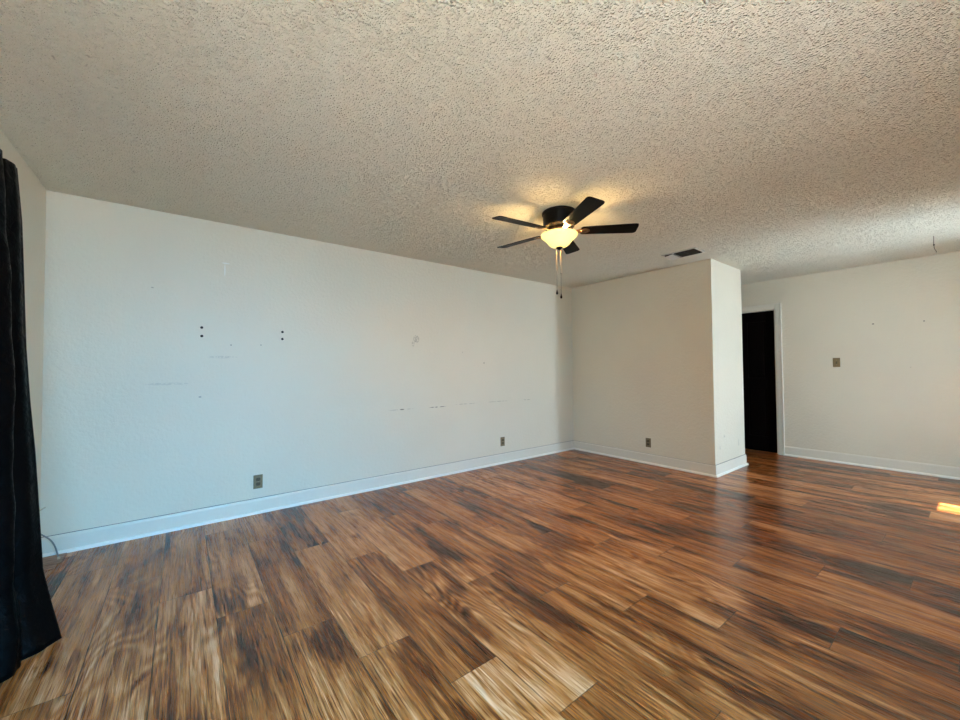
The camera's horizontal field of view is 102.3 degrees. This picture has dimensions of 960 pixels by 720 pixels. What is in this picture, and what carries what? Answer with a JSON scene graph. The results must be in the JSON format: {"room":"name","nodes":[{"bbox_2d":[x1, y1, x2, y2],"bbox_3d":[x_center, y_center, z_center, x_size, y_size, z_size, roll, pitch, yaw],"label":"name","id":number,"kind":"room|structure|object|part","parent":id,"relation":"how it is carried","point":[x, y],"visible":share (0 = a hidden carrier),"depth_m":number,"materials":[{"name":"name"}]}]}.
{"room":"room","nodes":[
{"label":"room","id":0,"kind":"room"},
{"bbox_2d":[0,129,45,509],"bbox_3d":[-1.519,0.021,0.649,0.140,2.440,4.740,1,-2,-37],"label":"wall","id":1,"kind":"structure","parent":0,"point":[32,192],"depth_m":2.41,"materials":[{"name":"paint"}]},
{"bbox_3d":[-1.780,-0.946,1.133,0.018,0.080,1.500,1,-2,-37],"label":"curtain rod","id":2,"kind":"object","parent":1,"relation":"attached to","visible":0},
{"bbox_2d":[0,149,61,682],"bbox_3d":[-1.642,0.140,1.200,0.283,2.223,1.851,1,-2,-37],"label":"curtain","id":3,"kind":"object","parent":2,"relation":"hanging from","point":[28,621],"visible":1,"depth_m":1.73,"materials":[{"name":"black fabric"}]},
{"bbox_2d":[40,190,573,536],"bbox_3d":[-0.839,0.102,4.245,5.599,2.440,0.140,1,-2,-37],"label":"wall","id":4,"kind":"structure","parent":0,"point":[384,364],"depth_m":3.33,"materials":[{"name":"paint"}]},
{"bbox_2d":[253,474,262,488],"bbox_3d":[-1.899,1.041,3.310,0.070,0.116,0.009,1,-2,-37],"label":"wall outlet","id":5,"kind":"object","parent":4,"relation":"attached to","point":[257,479],"visible":1,"depth_m":3.31,"materials":[{"name":"beige plastic"}]},
{"bbox_2d":[41,440,573,556],"bbox_3d":[-0.731,1.257,4.187,5.439,0.127,0.029,1,-2,-37],"label":"baseboard","id":6,"kind":"structure","parent":4,"relation":"attached to","point":[127,529],"depth_m":3.30,"materials":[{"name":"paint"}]},
{"bbox_2d":[500,437,504,445],"bbox_3d":[0.293,1.053,4.992,0.070,0.116,0.009,1,-2,-37],"label":"wall outlet","id":7,"kind":"object","parent":4,"relation":"attached to","point":[502,439],"visible":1,"depth_m":4.99,"materials":[{"name":"beige plastic"}]},
{"bbox_2d":[0,0,959,287],"bbox_3d":[1.388,-1.235,3.006,7.601,0.140,4.880,1,-2,-37],"label":"ceiling","id":8,"kind":"structure","parent":0,"point":[770,139],"depth_m":1.90,"materials":[{"name":"white paint"}]},
{"bbox_2d":[492,196,638,298],"bbox_3d":[0.591,-0.819,3.025,1.132,0.680,1.141,1,-2,-37],"label":"ceiling fan","id":9,"kind":"object","parent":8,"relation":"hanging from","point":[559,222],"visible":1,"depth_m":2.94,"materials":[{"name":"wood"}]},
{"bbox_3d":[0.293,-1.009,2.841,0.427,0.006,0.128,0,10,-30],"label":"blade","id":10,"kind":"part","parent":9,"relation":"part of","materials":[{"name":"black wood"}]},
{"bbox_3d":[0.339,-0.998,3.283,0.427,0.006,0.128,-2,10,42],"label":"blade","id":11,"kind":"part","parent":9,"relation":"part of","materials":[{"name":"brown wood"}]},
{"bbox_3d":[0.621,-0.932,3.028,0.284,0.104,0.284,1,-2,-37],"label":"lamp shade","id":12,"kind":"part","parent":9,"relation":"part of","materials":[{"name":"white glass"}]},
{"bbox_3d":[0.774,-1.000,3.376,0.128,0.006,0.427,-14,-7,23],"label":"blade","id":13,"kind":"part","parent":9,"relation":"part of","materials":[{"name":"black wood"}]},
{"bbox_3d":[0.699,-1.016,2.660,0.128,0.006,0.427,12,-4,-11],"label":"blade","id":14,"kind":"part","parent":9,"relation":"part of","materials":[{"name":"black wood"}]},
{"bbox_3d":[0.997,-1.010,2.991,0.427,0.006,0.128,-1,-13,6],"label":"blade","id":15,"kind":"part","parent":9,"relation":"part of","materials":[{"name":"brown wood"}]},
{"bbox_2d":[661,247,704,259],"bbox_3d":[2.173,-1.129,4.141,0.244,0.028,0.354,1,-2,-37],"label":"ceiling vent","id":16,"kind":"object","parent":8,"relation":"in","point":[691,251],"visible":1,"depth_m":4.11,"materials":[{"name":"metal"}]},
{"bbox_2d":[0,448,959,719],"bbox_3d":[1.606,1.336,3.096,8.101,0.120,4.880,1,-2,-37],"label":"floor","id":17,"kind":"structure","parent":0,"point":[573,584],"depth_m":2.01,"materials":[{"name":"laminate"}]},
{"bbox_2d":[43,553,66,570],"bbox_3d":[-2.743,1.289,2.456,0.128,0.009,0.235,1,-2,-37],"label":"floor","id":18,"kind":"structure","parent":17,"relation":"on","point":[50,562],"depth_m":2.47,"materials":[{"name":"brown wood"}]},
{"bbox_2d":[41,534,59,559],"bbox_3d":[-2.785,1.199,2.517,0.136,0.192,0.066,0,-1,-9],"label":"cable","id":19,"kind":"object","parent":18,"relation":"on","point":[49,539],"visible":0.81,"depth_m":2.53,"materials":[{"name":"grey plastic"}]},
{"bbox_2d":[574,448,748,477],"bbox_3d":[2.374,1.313,5.329,0.936,0.022,1.995,1,-2,-37],"label":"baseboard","id":20,"kind":"structure","parent":17,"relation":"on","point":[650,463],"depth_m":4.71,"materials":[{"name":"paint"}]},
{"bbox_2d":[572,259,744,464],"bbox_3d":[2.356,0.105,5.369,0.878,2.440,1.966,1,-2,-37],"label":"wall partition","id":21,"kind":"structure","parent":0,"point":[657,355],"depth_m":4.80,"materials":[{"name":"paint"}]},
{"bbox_2d":[646,438,650,447],"bbox_3d":[2.137,1.050,4.912,0.009,0.116,0.070,1,-2,-37],"label":"wall outlet","id":22,"kind":"object","parent":21,"relation":"attached to","point":[648,440],"visible":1,"depth_m":4.91,"materials":[{"name":"beige plastic"}]},
{"bbox_2d":[574,440,746,474],"bbox_3d":[2.368,1.261,5.337,0.902,0.127,1.978,1,-2,-37],"label":"baseboard","id":23,"kind":"structure","parent":21,"relation":"attached to","point":[673,462],"depth_m":4.75,"materials":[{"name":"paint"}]},
{"bbox_2d":[741,251,959,467],"bbox_3d":[4.400,0.085,5.190,0.140,2.440,4.740,1,-2,-37],"label":"wall","id":24,"kind":"structure","parent":0,"point":[893,328],"depth_m":4.64,"materials":[{"name":"white paint"}]},
{"bbox_2d":[742,310,776,452],"bbox_3d":[3.951,0.310,5.769,0.035,2.008,0.787,1,-2,-37],"label":"door","id":25,"kind":"structure","parent":24,"relation":"in","point":[758,342],"depth_m":5.61,"materials":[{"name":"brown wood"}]},
{"bbox_3d":[3.950,0.277,5.769,0.022,1.654,0.561,1,-2,-37],"label":"panel","id":26,"kind":"part","parent":25,"relation":"part of","materials":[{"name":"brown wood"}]},
{"bbox_2d":[742,303,784,454],"bbox_3d":[3.943,0.270,5.764,0.164,2.105,0.965,1,-2,-37],"label":"trim","id":27,"kind":"structure","parent":24,"relation":"attached to","point":[776,307],"depth_m":5.37,"materials":[{"name":"paint"}]},
{"bbox_2d":[833,358,839,366],"bbox_3d":[4.520,0.031,4.906,0.017,0.116,0.070,1,-2,-37],"label":"light switch","id":28,"kind":"object","parent":24,"relation":"attached to","point":[836,361],"visible":1,"depth_m":4.91,"materials":[{"name":"beige plastic"}]},
{"bbox_2d":[785,446,959,479],"bbox_3d":[4.299,1.242,5.167,0.029,0.127,4.600,1,-2,-37],"label":"baseboard","id":29,"kind":"structure","parent":24,"relation":"attached to","point":[851,458],"depth_m":4.60,"materials":[{"name":"paint"}]}
]}

